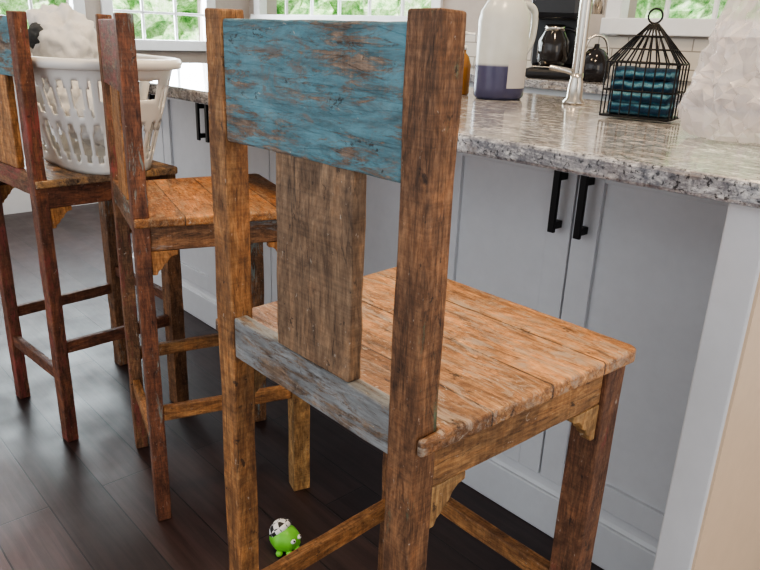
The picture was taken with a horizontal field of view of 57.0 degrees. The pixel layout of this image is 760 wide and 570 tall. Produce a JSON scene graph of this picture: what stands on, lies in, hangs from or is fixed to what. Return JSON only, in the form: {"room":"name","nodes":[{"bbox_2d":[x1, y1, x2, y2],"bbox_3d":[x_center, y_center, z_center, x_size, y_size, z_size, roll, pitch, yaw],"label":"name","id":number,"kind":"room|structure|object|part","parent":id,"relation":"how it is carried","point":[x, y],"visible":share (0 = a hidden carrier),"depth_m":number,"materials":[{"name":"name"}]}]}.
{"room":"kitchen","nodes":[
{"label":"kitchen","id":0,"kind":"room"},
{"bbox_2d":[66,0,248,62],"bbox_3d":[-3.151,-1.622,3.508,5.700,2.600,0.151,-15,26,-40],"label":"wall","id":1,"kind":"structure","parent":0,"point":[92,7],"depth_m":5.12,"materials":[{"name":"paint"}]},
{"bbox_2d":[28,0,85,16],"bbox_3d":[-2.334,-2.010,4.043,1.160,1.380,0.100,-15,26,-40],"label":"window","id":2,"kind":"structure","parent":1,"relation":"in","point":[78,6],"depth_m":4.49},
{"bbox_2d":[100,0,215,50],"bbox_3d":[-1.512,-2.270,4.743,0.840,1.300,0.100,-15,26,-40],"label":"window","id":3,"kind":"structure","parent":1,"relation":"in","point":[106,5],"depth_m":4.92,"materials":[{"name":"white wood"}]},
{"bbox_2d":[0,203,603,569],"bbox_3d":[-0.758,0.580,1.559,5.850,0.060,7.250,-15,26,-40],"label":"floor","id":4,"kind":"structure","parent":0,"point":[86,502],"depth_m":1.78,"materials":[{"name":"brown wood"}]},
{"bbox_2d":[3,82,97,214],"bbox_3d":[-1.940,-0.952,4.425,2.660,0.810,0.480,-15,26,-40],"label":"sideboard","id":5,"kind":"object","parent":4,"relation":"on","point":[17,201],"visible":0.02,"depth_m":4.11,"materials":[{"name":"white wood"}]},
{"bbox_2d":[0,11,188,441],"bbox_3d":[-0.826,-0.172,1.949,0.418,1.089,0.371,19,26,40],"label":"counter stool","id":6,"kind":"object","parent":4,"relation":"on","point":[53,190],"visible":0.67,"depth_m":1.81,"materials":[{"name":"brown wood"}]},
{"bbox_3d":[-0.928,-0.575,1.672,0.288,0.132,0.021,19,26,40],"label":"rail","id":7,"kind":"part","parent":6,"relation":"part of","materials":[{"name":"blue wood"}]},
{"bbox_3d":[-0.939,-0.282,1.777,0.289,0.054,0.020,20,26,40],"label":"rail","id":8,"kind":"part","parent":6,"relation":"part of","materials":[{"name":"brown wood"}]},
{"bbox_3d":[-1.060,-0.177,1.936,0.038,1.089,0.033,19,26,40],"label":"post","id":9,"kind":"part","parent":6,"relation":"part of","materials":[{"name":"brown wood"}]},
{"bbox_3d":[-0.825,-0.093,1.728,0.039,1.089,0.033,19,26,40],"label":"post","id":10,"kind":"part","parent":6,"relation":"part of","materials":[{"name":"brown wood"}]},
{"bbox_2d":[13,3,181,174],"bbox_3d":[-0.767,-0.527,1.842,0.382,0.404,0.581,-15,26,-40],"label":"laundry basket","id":11,"kind":"object","parent":6,"relation":"on","point":[62,42],"visible":0.74,"depth_m":1.75,"materials":[{"name":"white plastic"}]},
{"bbox_2d":[26,3,98,92],"bbox_3d":[-0.855,-0.630,1.912,0.196,0.264,0.232,4,20,5],"label":"towel","id":12,"kind":"object","parent":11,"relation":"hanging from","point":[54,31],"depth_m":1.82,"materials":[{"name":"white fabric"}]},
{"bbox_3d":[-0.820,-0.323,1.896,0.418,0.019,0.369,20,26,40],"label":"seat","id":13,"kind":"part","parent":6,"relation":"part of","materials":[{"name":"brown wood"}]},
{"bbox_3d":[-0.852,-0.067,2.237,0.044,0.697,0.044,19,26,40],"label":"leg","id":14,"kind":"part","parent":6,"relation":"part of","materials":[{"name":"brown wood"}]},
{"bbox_3d":[-0.597,0.023,2.012,0.044,0.697,0.044,19,26,40],"label":"leg","id":15,"kind":"part","parent":6,"relation":"part of","materials":[{"name":"brown wood"}]},
{"bbox_2d":[95,12,309,521],"bbox_3d":[-0.402,-0.048,1.648,0.371,1.089,0.418,-7,22,-25],"label":"counter stool","id":16,"kind":"object","parent":4,"relation":"on","point":[163,217],"visible":0.75,"depth_m":1.51,"materials":[{"name":"brown wood"}]},
{"bbox_3d":[-0.540,-0.469,1.417,0.021,0.132,0.288,-7,22,-25],"label":"rail","id":17,"kind":"part","parent":16,"relation":"part of","materials":[{"name":"brown wood"}]},
{"bbox_3d":[-0.625,-0.080,1.712,0.033,1.088,0.039,-7,22,-25],"label":"post","id":18,"kind":"part","parent":16,"relation":"part of","materials":[{"name":"brown wood"}]},
{"bbox_3d":[-0.551,-0.175,1.522,0.020,0.054,0.289,-7,22,-25],"label":"rail","id":19,"kind":"part","parent":16,"relation":"part of","materials":[{"name":"brown wood"}]},
{"bbox_3d":[-0.482,0.023,1.439,0.032,1.089,0.039,-7,22,-25],"label":"post","id":20,"kind":"part","parent":16,"relation":"part of","materials":[{"name":"brown wood"}]},
{"bbox_3d":[-0.395,-0.199,1.595,0.369,0.019,0.418,-7,22,-25],"label":"seat","id":21,"kind":"part","parent":16,"relation":"part of","materials":[{"name":"brown wood"}]},
{"bbox_3d":[-0.345,0.062,1.929,0.044,0.696,0.044,-7,22,-25],"label":"leg","id":22,"kind":"part","parent":16,"relation":"part of","materials":[{"name":"brown wood"}]},
{"bbox_3d":[-0.190,0.174,1.634,0.043,0.696,0.044,-7,22,-25],"label":"leg","id":23,"kind":"part","parent":16,"relation":"part of","materials":[{"name":"brown wood"}]},
{"bbox_2d":[269,518,300,556],"bbox_3d":[-0.206,0.545,1.523,0.072,0.068,0.069,2,20,0],"label":"plush toy","id":24,"kind":"object","parent":4,"relation":"on","point":[284,537],"visible":0.96,"depth_m":1.50,"materials":[{"name":"green fabric"}]},
{"bbox_2d":[269,518,291,536],"bbox_3d":[-0.222,0.526,1.528,0.055,0.028,0.055,-39,-5,13],"label":"hat","id":25,"kind":"object","parent":24,"relation":"attached to","point":[281,527],"depth_m":1.51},
{"bbox_2d":[204,8,635,569],"bbox_3d":[0.042,0.217,0.953,0.371,1.089,0.418,-15,26,-40],"label":"counter stool","id":26,"kind":"object","parent":4,"relation":"on","point":[443,376],"visible":1,"depth_m":0.73,"materials":[{"name":"brown wood"}]},
{"bbox_3d":[-0.193,0.206,0.957,0.032,1.089,0.039,-15,26,-40],"label":"post","id":27,"kind":"part","parent":26,"relation":"part of","materials":[{"name":"brown wood"}]},
{"bbox_3d":[-0.081,0.104,0.790,0.020,0.054,0.289,-15,26,-40],"label":"rail","id":28,"kind":"part","parent":26,"relation":"part of","materials":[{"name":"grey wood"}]},
{"bbox_3d":[-0.069,-0.190,0.685,0.021,0.132,0.288,-15,26,-40],"label":"rail","id":29,"kind":"part","parent":26,"relation":"part of","materials":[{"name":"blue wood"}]},
{"bbox_3d":[0.034,0.322,1.242,0.044,0.696,0.044,-15,26,-40],"label":"leg","id":30,"kind":"part","parent":26,"relation":"part of","materials":[{"name":"brown wood"}]},
{"bbox_3d":[0.025,0.295,0.733,0.033,1.089,0.039,-15,26,-40],"label":"post","id":31,"kind":"part","parent":26,"relation":"part of","materials":[{"name":"brown wood"}]},
{"bbox_3d":[0.048,0.066,0.900,0.369,0.019,0.418,-15,26,-40],"label":"seat","id":32,"kind":"part","parent":26,"relation":"part of","materials":[{"name":"brown wood"}]},
{"bbox_3d":[0.270,0.418,1.000,0.044,0.696,0.043,-15,26,-40],"label":"leg","id":33,"kind":"part","parent":26,"relation":"part of","materials":[{"name":"brown wood"}]},
{"bbox_2d":[132,63,759,569],"bbox_3d":[-0.094,-0.129,2.158,0.914,0.920,2.770,-15,26,-40],"label":"kitchen island","id":34,"kind":"object","parent":4,"relation":"on","point":[644,235],"visible":0.39,"depth_m":1.35,"materials":[{"name":"wood"}]},
{"bbox_3d":[-0.854,-0.659,2.638,0.030,0.130,0.015,-15,26,-40],"label":"door handle","id":35,"kind":"part","parent":34,"relation":"part of","materials":[{"name":"black metal"}]},
{"bbox_3d":[-0.945,-0.456,2.847,0.022,0.740,0.356,-15,26,-40],"label":"cabinet door","id":36,"kind":"part","parent":34,"relation":"part of","materials":[{"name":"grey wood"}]},
{"bbox_3d":[-0.703,-0.358,2.599,0.022,0.740,0.356,-15,26,-40],"label":"cabinet door","id":37,"kind":"part","parent":34,"relation":"part of","materials":[{"name":"grey wood"}]},
{"bbox_3d":[-0.612,-0.562,2.390,0.030,0.130,0.015,-15,26,-40],"label":"door handle","id":38,"kind":"part","parent":34,"relation":"part of","materials":[{"name":"black metal"}]},
{"bbox_3d":[-0.572,-0.545,2.349,0.030,0.130,0.015,-15,26,-40],"label":"door handle","id":39,"kind":"part","parent":34,"relation":"part of","materials":[{"name":"black metal"}]},
{"bbox_3d":[-0.462,-0.260,2.351,0.022,0.740,0.356,-15,26,-40],"label":"cabinet door","id":40,"kind":"part","parent":34,"relation":"part of","materials":[{"name":"grey wood"}]},
{"bbox_3d":[-0.220,-0.162,2.103,0.022,0.740,0.356,-15,26,-40],"label":"cabinet door","id":41,"kind":"part","parent":34,"relation":"part of","materials":[{"name":"grey wood"}]},
{"bbox_3d":[0.022,-0.065,1.855,0.022,0.740,0.356,-15,26,-40],"label":"cabinet door","id":42,"kind":"part","parent":34,"relation":"part of","materials":[{"name":"grey wood"}]},
{"bbox_3d":[-0.233,0.267,2.245,0.032,0.105,2.579,-15,26,-40],"label":"moulding","id":43,"kind":"part","parent":34,"relation":"part of","materials":[{"name":"white wood"}]},
{"bbox_2d":[139,63,759,208],"bbox_3d":[-0.078,-0.547,2.009,0.914,0.032,2.770,-15,26,-40],"label":"island countertop","id":44,"kind":"structure","parent":34,"relation":"on","point":[710,155],"depth_m":1.13,"materials":[{"name":"stone"}]},
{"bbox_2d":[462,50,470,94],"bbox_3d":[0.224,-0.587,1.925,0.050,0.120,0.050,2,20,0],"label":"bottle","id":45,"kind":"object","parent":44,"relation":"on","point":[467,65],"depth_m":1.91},
{"bbox_2d":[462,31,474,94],"bbox_3d":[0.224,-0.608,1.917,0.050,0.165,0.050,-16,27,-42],"label":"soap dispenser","id":46,"kind":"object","parent":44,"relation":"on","point":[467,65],"visible":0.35,"depth_m":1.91,"materials":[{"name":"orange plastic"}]},
{"bbox_2d":[473,0,537,99],"bbox_3d":[0.332,-0.650,1.802,0.168,0.330,0.114,-6,21,-22],"label":"detergent jug","id":47,"kind":"object","parent":44,"relation":"on","point":[505,39],"visible":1,"depth_m":1.77,"materials":[{"name":"plastic"},{"name":"paper"}]},
{"bbox_3d":[0.385,-0.664,1.820,0.054,0.140,0.018,-6,21,-22],"label":"handle","id":48,"kind":"part","parent":47,"relation":"part of","materials":[{"name":"plastic"}]},
{"bbox_2d":[549,0,605,104],"bbox_3d":[0.538,-0.717,1.759,0.200,0.500,0.105,-15,26,-40],"label":"kitchen faucet","id":49,"kind":"object","parent":44,"relation":"on","point":[574,95],"visible":1,"depth_m":1.74,"materials":[{"name":"silver metal"}]},
{"bbox_3d":[0.462,-0.547,1.778,0.067,0.023,0.016,17,24,35],"label":"lever","id":50,"kind":"part","parent":49,"relation":"part of","materials":[{"name":"silver metal"}]},
{"bbox_3d":[0.538,-0.744,1.758,0.031,0.450,0.195,11,22,24],"label":"spout","id":51,"kind":"part","parent":49,"relation":"part of","materials":[{"name":"silver metal"}]},
{"bbox_2d":[599,8,689,121],"bbox_3d":[0.550,-0.454,1.435,0.143,0.215,0.095,16,24,33],"label":"birdcage","id":52,"kind":"object","parent":44,"relation":"on","point":[645,93],"visible":1,"depth_m":1.42,"materials":[{"name":"black metal"}]},
{"bbox_2d":[600,112,678,121],"bbox_3d":[0.546,-0.355,1.470,0.140,0.005,0.092,16,24,33],"label":"tray","id":53,"kind":"object","parent":52,"relation":"attached to","point":[653,116],"depth_m":1.43,"materials":[{"name":"black metal"}]},
{"bbox_3d":[0.265,0.033,1.607,0.022,0.740,0.356,-15,26,-40],"label":"cabinet door","id":54,"kind":"part","parent":34,"relation":"part of","materials":[{"name":"white wood"}]},
{"bbox_3d":[0.356,-0.170,1.398,0.030,0.130,0.015,-15,26,-40],"label":"door handle","id":55,"kind":"part","parent":34,"relation":"part of","materials":[{"name":"black metal"}]},
{"bbox_3d":[0.396,-0.154,1.357,0.030,0.130,0.015,-15,26,-40],"label":"door handle","id":56,"kind":"part","parent":34,"relation":"part of","materials":[{"name":"black metal"}]},
{"bbox_3d":[0.513,0.134,1.353,0.022,0.740,0.376,-15,26,-40],"label":"cabinet door","id":57,"kind":"part","parent":34,"relation":"part of","materials":[{"name":"white wood"}]},
{"bbox_3d":[0.754,0.233,1.283,0.849,0.887,0.053,-15,26,-40],"label":"panel","id":58,"kind":"part","parent":34,"relation":"part of","materials":[{"name":"white wood"}]},
{"bbox_3d":[0.773,0.241,1.264,0.841,0.885,0.004,-15,26,-40],"label":"panel","id":59,"kind":"part","parent":34,"relation":"part of","materials":[{"name":"paint"}]},
{"bbox_2d":[249,0,759,88],"bbox_3d":[1.399,-1.244,2.943,0.151,2.600,7.250,-15,26,-40],"label":"wall","id":60,"kind":"structure","parent":0,"point":[473,8],"depth_m":3.54,"materials":[{"name":"paint"}]},
{"bbox_2d":[251,0,442,21],"bbox_3d":[-0.274,-2.223,4.446,0.101,1.100,1.910,-15,26,-40],"label":"window","id":61,"kind":"structure","parent":60,"relation":"in","point":[260,6],"depth_m":4.60,"materials":[{"name":"white wood"}]},
{"bbox_2d":[465,32,759,85],"bbox_3d":[2.067,-0.660,2.229,0.011,0.170,4.850,-15,26,-40],"label":"backsplash","id":62,"kind":"structure","parent":60,"relation":"attached to","point":[736,62],"depth_m":2.94,"materials":[{"name":"tile"}]},
{"bbox_2d":[600,0,759,38],"bbox_3d":[1.390,-1.550,2.741,0.100,1.100,0.960,-15,26,-40],"label":"window","id":63,"kind":"structure","parent":60,"relation":"in","point":[616,22],"depth_m":2.95,"materials":[{"name":"white wood"}]},
{"bbox_2d":[469,67,759,115],"bbox_3d":[1.765,-0.100,2.279,0.619,0.920,5.020,-15,26,-40],"label":"countertop","id":64,"kind":"structure","parent":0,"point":[722,99],"depth_m":2.53,"materials":[{"name":"stone"}]},
{"bbox_2d":[525,0,579,79],"bbox_3d":[0.755,-1.084,2.992,0.204,0.378,0.288,9,21,17],"label":"coffee maker","id":65,"kind":"object","parent":64,"relation":"on","point":[554,44],"visible":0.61,"depth_m":2.92,"materials":[{"name":"black plastic"}]},
{"bbox_2d":[532,65,568,67],"bbox_3d":[0.730,-0.932,2.990,0.142,0.008,0.118,9,21,17],"label":"drip tray","id":66,"kind":"object","parent":65,"relation":"on","point":[535,66],"depth_m":2.95,"materials":[{"name":"silver metal"}]},
{"bbox_3d":[0.802,-1.017,2.937,0.064,0.123,0.015,11,22,24],"label":"carafe handle","id":67,"kind":"part","parent":65,"relation":"part of","materials":[{"name":"black plastic"}]},
{"bbox_2d":[583,34,619,81],"bbox_3d":[0.884,-0.921,2.838,0.144,0.184,0.124,15,23,32],"label":"tea kettle","id":68,"kind":"object","parent":64,"relation":"on","point":[596,58],"visible":0.69,"depth_m":2.81,"materials":[{"name":"metal"}]},
{"bbox_3d":[0.878,-0.970,2.826,0.111,0.085,0.012,2,20,0],"label":"handle","id":69,"kind":"part","parent":68,"relation":"part of","materials":[{"name":"silver metal"}]},
{"label":"outside","id":70,"kind":"structure","parent":0,"visible":0},
{"bbox_2d":[329,0,759,18],"bbox_3d":[2.424,-2.977,6.273,1.112,4.300,10.000,-15,26,-40],"label":"hedge","id":71,"kind":"object","parent":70,"point":[689,9],"visible":0.06,"depth_m":6.43,"materials":[{"name":"green plant"}]},
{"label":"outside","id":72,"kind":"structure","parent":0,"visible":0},
{"bbox_2d":[0,0,334,40],"bbox_3d":[-3.361,-3.608,7.410,8.000,4.300,1.083,-15,26,-40],"label":"hedge","id":73,"kind":"object","parent":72,"point":[157,26],"visible":0.05,"depth_m":8.29,"materials":[{"name":"green plant"}]}
]}

